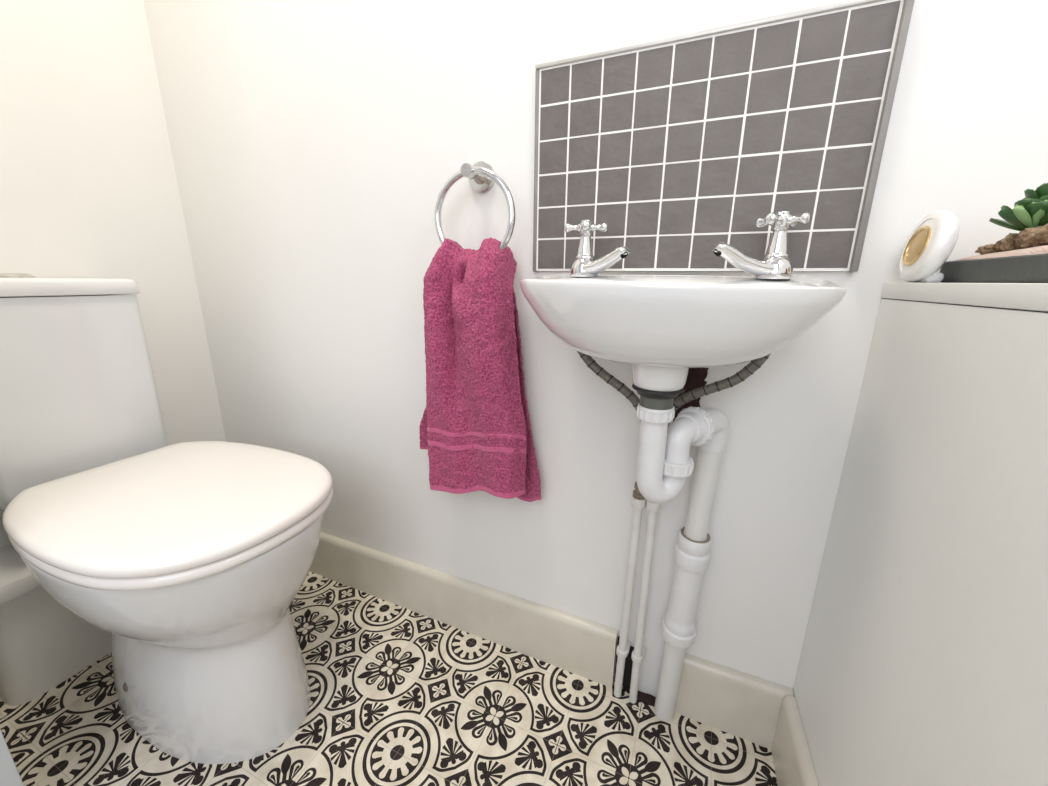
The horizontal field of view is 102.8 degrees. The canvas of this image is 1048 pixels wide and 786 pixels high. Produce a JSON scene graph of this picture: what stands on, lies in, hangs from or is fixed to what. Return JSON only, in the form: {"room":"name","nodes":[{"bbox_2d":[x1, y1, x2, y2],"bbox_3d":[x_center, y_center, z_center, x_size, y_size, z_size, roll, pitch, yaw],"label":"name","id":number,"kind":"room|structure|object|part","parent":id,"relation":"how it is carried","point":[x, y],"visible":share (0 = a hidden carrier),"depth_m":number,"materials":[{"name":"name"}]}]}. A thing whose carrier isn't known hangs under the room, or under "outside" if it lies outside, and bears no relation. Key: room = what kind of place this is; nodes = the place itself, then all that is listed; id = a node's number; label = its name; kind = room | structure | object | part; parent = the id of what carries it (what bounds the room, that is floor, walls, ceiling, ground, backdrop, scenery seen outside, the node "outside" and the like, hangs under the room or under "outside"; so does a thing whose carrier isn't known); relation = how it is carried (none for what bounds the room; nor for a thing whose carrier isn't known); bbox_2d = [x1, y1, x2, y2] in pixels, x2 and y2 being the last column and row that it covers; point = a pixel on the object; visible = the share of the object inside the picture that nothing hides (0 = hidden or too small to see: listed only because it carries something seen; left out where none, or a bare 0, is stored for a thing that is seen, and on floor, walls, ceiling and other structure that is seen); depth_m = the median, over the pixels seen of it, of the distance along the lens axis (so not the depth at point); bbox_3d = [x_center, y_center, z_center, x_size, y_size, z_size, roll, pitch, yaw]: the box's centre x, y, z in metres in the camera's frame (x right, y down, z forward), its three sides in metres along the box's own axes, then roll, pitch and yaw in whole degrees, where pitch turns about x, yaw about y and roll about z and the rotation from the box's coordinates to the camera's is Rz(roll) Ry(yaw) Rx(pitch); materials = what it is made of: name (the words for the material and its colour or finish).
{"room":"bathroom","nodes":[
{"label":"bathroom","id":0,"kind":"room"},
{"bbox_2d":[0,0,225,547],"bbox_3d":[-1.395,-0.394,0.041,0.100,2.350,2.300,7,16,23],"label":"wall","id":1,"kind":"structure","parent":0,"point":[89,188],"depth_m":0.93,"materials":[{"name":"white paint"}]},
{"bbox_2d":[0,571,777,785],"bbox_3d":[-0.448,0.869,0.002,2.150,0.050,2.400,7,16,23],"label":"floor","id":2,"kind":"structure","parent":0,"point":[401,696],"depth_m":0.79,"materials":[{"name":"tile"}]},
{"bbox_2d":[0,273,332,763],"bbox_3d":[-0.701,0.203,0.787,0.743,0.822,0.392,7,16,23],"label":"toilet","id":3,"kind":"object","parent":2,"relation":"on","point":[186,563],"visible":1,"depth_m":0.73,"materials":[{"name":"white ceramic"}]},
{"bbox_3d":[-0.937,-0.201,0.786,0.204,0.031,0.329,7,16,23],"label":"cistern lid","id":4,"kind":"part","parent":3,"relation":"part of","materials":[{"name":"white ceramic"}]},
{"bbox_3d":[-0.590,0.171,0.732,0.496,0.024,0.376,7,16,23],"label":"lid","id":5,"kind":"part","parent":3,"relation":"part of","materials":[{"name":"white plastic"}]},
{"bbox_3d":[-0.590,0.193,0.737,0.494,0.017,0.374,7,16,23],"label":"seat","id":6,"kind":"part","parent":3,"relation":"part of","materials":[{"name":"white plastic"}]},
{"bbox_2d":[570,259,597,276],"bbox_3d":[0.094,-0.195,0.649,0.044,0.028,0.044,7,16,23],"label":"base","id":7,"kind":"object","parent":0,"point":[580,267],"depth_m":0.63,"materials":[{"name":"silver metal"}]},
{"bbox_2d":[143,0,1047,696],"bbox_3d":[0.026,-0.559,0.708,2.150,2.350,0.100,7,16,23],"label":"wall","id":8,"kind":"structure","parent":0,"point":[315,144],"depth_m":0.79,"materials":[{"name":"white paint"}]},
{"bbox_2d":[310,532,617,687],"bbox_3d":[-0.356,0.482,1.091,1.188,0.133,0.018,7,16,23],"label":"baseboard","id":9,"kind":"structure","parent":8,"relation":"attached to","point":[579,646],"depth_m":0.98,"materials":[{"name":"beige paint"}]},
{"bbox_2d":[434,161,515,249],"bbox_3d":[-0.077,-0.312,0.725,0.156,0.177,0.068,7,16,23],"label":"towel ring","id":10,"kind":"object","parent":8,"relation":"attached to","point":[481,175],"visible":0.88,"depth_m":0.70,"materials":[{"name":"silver metal"}]},
{"bbox_3d":[-0.086,-0.373,0.709,0.026,0.026,0.061,5,16,17],"label":"post","id":11,"kind":"part","parent":10,"relation":"part of","materials":[{"name":"silver metal"}]},
{"bbox_2d":[419,237,541,501],"bbox_3d":[-0.106,-0.029,0.787,0.286,0.494,0.087,7,16,23],"label":"hand towel","id":12,"kind":"object","parent":10,"relation":"hanging from","point":[475,426],"visible":1,"depth_m":0.75,"materials":[{"name":"pink fabric"}]},
{"bbox_3d":[-0.075,-0.382,0.739,0.050,0.050,0.008,7,16,23],"label":"wall plate","id":13,"kind":"part","parent":10,"relation":"part of","materials":[{"name":"silver metal"}]},
{"bbox_2d":[614,636,633,687],"bbox_3d":[0.208,0.556,0.862,0.037,0.117,0.002,7,16,23],"label":"trim","id":14,"kind":"structure","parent":8,"relation":"attached to","point":[628,660],"depth_m":0.86,"materials":[{"name":"black"}]},
{"bbox_2d":[614,482,645,696],"bbox_3d":[0.201,0.383,0.797,0.029,0.486,0.041,7,16,23],"label":"supply pipe","id":15,"kind":"object","parent":8,"relation":"attached to","point":[638,501],"visible":0.94,"depth_m":0.78,"materials":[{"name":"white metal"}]},
{"bbox_2d":[577,351,640,420],"bbox_3d":[0.141,0.036,0.668,0.144,0.262,0.058,0,15,-3],"label":"flexible hose","id":16,"kind":"object","parent":15,"relation":"attached to","point":[589,361],"visible":0.43,"depth_m":0.64,"materials":[{"name":"grey metal"}]},
{"bbox_2d":[629,499,660,703],"bbox_3d":[0.226,0.402,0.791,0.025,0.453,0.041,7,16,23],"label":"supply pipe","id":17,"kind":"object","parent":8,"relation":"attached to","point":[637,656],"visible":0.98,"depth_m":0.77,"materials":[{"name":"white plastic"}]},
{"bbox_2d":[668,353,770,426],"bbox_3d":[0.259,0.060,0.623,0.052,0.280,0.155,-13,20,-41],"label":"flexible hose","id":18,"kind":"object","parent":17,"relation":"attached to","point":[749,369],"visible":0.59,"depth_m":0.58,"materials":[{"name":"grey metal"}]},
{"bbox_2d":[637,691,655,705],"bbox_3d":[0.254,0.621,0.847,0.070,0.002,0.023,7,16,23],"label":"trim","id":19,"kind":"structure","parent":8,"relation":"attached to","point":[649,699],"depth_m":0.85,"materials":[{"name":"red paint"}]},
{"bbox_2d":[520,272,846,391],"bbox_3d":[0.178,-0.085,0.557,0.403,0.151,0.262,7,16,23],"label":"basin","id":20,"kind":"object","parent":8,"relation":"attached to","point":[665,325],"visible":0.99,"depth_m":0.45,"materials":[{"name":"white ceramic"}]},
{"bbox_2d":[565,220,629,276],"bbox_3d":[0.110,-0.215,0.620,0.052,0.083,0.108,-10,18,-34],"label":"tap","id":21,"kind":"object","parent":20,"relation":"on","point":[584,264],"visible":1,"depth_m":0.63,"materials":[{"name":"silver metal"}]},
{"bbox_3d":[0.094,-0.252,0.634,0.052,0.019,0.052,-10,18,-34],"label":"cross handle","id":22,"kind":"part","parent":21,"relation":"part of","materials":[{"name":"silver metal"}]},
{"bbox_3d":[0.118,-0.194,0.616,0.035,0.040,0.082,-10,19,-35],"label":"spout","id":23,"kind":"part","parent":21,"relation":"part of","materials":[{"name":"silver metal"}]},
{"bbox_2d":[712,211,810,278],"bbox_3d":[0.299,-0.191,0.543,0.115,0.083,0.056,2,15,4],"label":"tap","id":24,"kind":"object","parent":20,"relation":"on","point":[776,263],"visible":1,"depth_m":0.53,"materials":[{"name":"silver metal"}]},
{"bbox_2d":[713,249,721,255],"bbox_3d":[0.247,-0.180,0.532,0.011,0.012,0.011,-2,15,-11],"label":"outlet","id":25,"kind":"object","parent":24,"relation":"attached to","point":[718,252],"depth_m":0.53,"materials":[{"name":"silver"}]},
{"bbox_3d":[0.285,-0.172,0.540,0.088,0.042,0.035,-2,15,-8],"label":"spout","id":26,"kind":"part","parent":24,"relation":"part of","materials":[{"name":"silver metal"}]},
{"bbox_3d":[0.329,-0.221,0.533,0.052,0.019,0.052,4,15,11],"label":"cross handle","id":27,"kind":"part","parent":24,"relation":"part of","materials":[{"name":"silver metal"}]},
{"bbox_2d":[673,368,707,421],"bbox_3d":[0.262,-0.009,0.689,0.072,0.135,0.002,7,16,23],"label":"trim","id":28,"kind":"structure","parent":8,"relation":"attached to","point":[696,377],"depth_m":0.68,"materials":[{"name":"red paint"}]},
{"bbox_2d":[654,408,728,721],"bbox_3d":[0.277,0.326,0.727,0.081,0.634,0.065,-11,19,-38],"label":"pipe","id":29,"kind":"object","parent":8,"relation":"attached to","point":[692,547],"visible":0.91,"depth_m":0.71,"materials":[{"name":"white plastic"}]},
{"bbox_2d":[632,384,713,503],"bbox_3d":[0.205,0.073,0.600,0.125,0.178,0.068,-8,17,-28],"label":"trap","id":30,"kind":"object","parent":29,"relation":"attached to","point":[664,463],"visible":0.99,"depth_m":0.58,"materials":[{"name":"white plastic"}]},
{"bbox_2d":[632,384,683,398],"bbox_3d":[0.180,-0.004,0.565,0.068,0.012,0.068,7,16,23],"label":"washer","id":31,"kind":"object","parent":30,"relation":"in","point":[644,394],"depth_m":0.54,"materials":[{"name":"black"}]},
{"bbox_2d":[533,0,914,271],"bbox_3d":[0.231,-0.338,0.607,0.468,0.311,0.016,7,16,23],"label":"backsplash","id":32,"kind":"structure","parent":8,"relation":"attached to","point":[679,144],"depth_m":0.58,"materials":[{"name":"grey tile"}]},
{"bbox_2d":[674,653,792,749],"bbox_3d":[0.381,0.574,0.780,0.188,0.131,0.018,7,16,23],"label":"baseboard","id":33,"kind":"structure","parent":8,"relation":"attached to","point":[737,703],"depth_m":0.77,"materials":[{"name":"beige paint"}]},
{"bbox_2d":[793,299,1047,785],"bbox_3d":[0.205,0.454,-0.064,0.020,0.800,1.600,6,16,20],"label":"half wall","id":34,"kind":"structure","parent":8,"relation":"attached to","point":[923,661],"depth_m":0.39,"materials":[{"name":"white paint"}]},
{"bbox_2d":[772,696,818,785],"bbox_3d":[0.181,0.775,0.021,0.018,0.133,1.582,6,16,20],"label":"baseboard","id":35,"kind":"structure","parent":34,"relation":"attached to","point":[792,760],"depth_m":0.67,"materials":[{"name":"beige paint"}]},
{"bbox_2d":[881,283,1047,311],"bbox_3d":[0.368,0.074,-0.227,0.362,0.020,1.600,6,16,20],"label":"board","id":36,"kind":"object","parent":34,"relation":"on","point":[1023,296],"visible":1,"depth_m":0.38,"materials":[{"name":"white wood"}]},
{"bbox_2d":[898,210,959,282],"bbox_3d":[0.475,-0.171,0.491,0.034,0.080,0.086,7,16,23],"label":"air freshener","id":37,"kind":"object","parent":36,"relation":"on","point":[932,241],"visible":1,"depth_m":0.47,"materials":[{"name":"white plastic"}]},
{"bbox_2d":[940,245,1047,282],"bbox_3d":[0.493,-0.115,0.357,0.097,0.042,0.337,6,16,19],"label":"dish","id":38,"kind":"object","parent":36,"relation":"on","point":[1027,265],"visible":0.93,"depth_m":0.40,"materials":[{"name":"grey ceramic"}]},
{"bbox_2d":[975,244,994,254],"bbox_3d":[0.515,-0.158,0.461,0.024,0.012,0.022,7,16,23],"label":"bark piece","id":39,"kind":"object","parent":38,"relation":"on","point":[986,249],"visible":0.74,"depth_m":0.46,"materials":[{"name":"brown wood"}]},
{"bbox_2d":[991,239,1002,251],"bbox_3d":[0.514,-0.156,0.445,0.026,0.017,0.024,7,16,23],"label":"bark piece","id":40,"kind":"object","parent":38,"relation":"on","point":[995,247],"visible":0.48,"depth_m":0.45,"materials":[{"name":"brown wood"}]},
{"bbox_2d":[997,233,1021,250],"bbox_3d":[0.502,-0.153,0.425,0.028,0.019,0.028,7,16,23],"label":"bark piece","id":41,"kind":"object","parent":38,"relation":"on","point":[1007,243],"visible":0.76,"depth_m":0.42,"materials":[{"name":"brown wood"}]},
{"bbox_2d":[989,183,1047,230],"bbox_3d":[0.505,-0.172,0.406,0.070,0.062,0.066,7,16,23],"label":"succulent","id":42,"kind":"object","parent":38,"relation":"in","point":[1031,211],"visible":0.87,"depth_m":0.40,"materials":[{"name":"green plant"}]},
{"bbox_2d":[1015,226,1047,248],"bbox_3d":[0.491,-0.149,0.402,0.027,0.021,0.028,7,16,23],"label":"bark piece","id":43,"kind":"object","parent":38,"relation":"on","point":[1025,239],"visible":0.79,"depth_m":0.40,"materials":[{"name":"brown wood"}]},
{"bbox_2d":[1030,224,1047,243],"bbox_3d":[0.479,-0.144,0.376,0.028,0.020,0.029,-2,15,-8],"label":"bark piece","id":44,"kind":"object","parent":38,"relation":"on","point":[1041,234],"visible":1,"depth_m":0.38,"materials":[{"name":"brown wood"}]},
{"bbox_2d":[754,258,792,278],"bbox_3d":[0.328,-0.164,0.549,0.044,0.028,0.044,7,16,23],"label":"base","id":45,"kind":"object","parent":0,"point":[766,268],"depth_m":0.53,"materials":[{"name":"silver metal"}]},
{"bbox_3d":[-0.980,-0.481,0.378,0.380,2.350,0.111,7,16,23],"label":"wall","id":46,"kind":"structure","parent":0,"visible":0},
{"bbox_2d":[0,729,23,785],"bbox_3d":[-0.772,-0.309,0.325,0.080,2.050,0.123,7,16,23],"label":"door","id":47,"kind":"structure","parent":46,"relation":"in","point":[9,774],"depth_m":0.58,"materials":[{"name":"white paint"}]}
]}

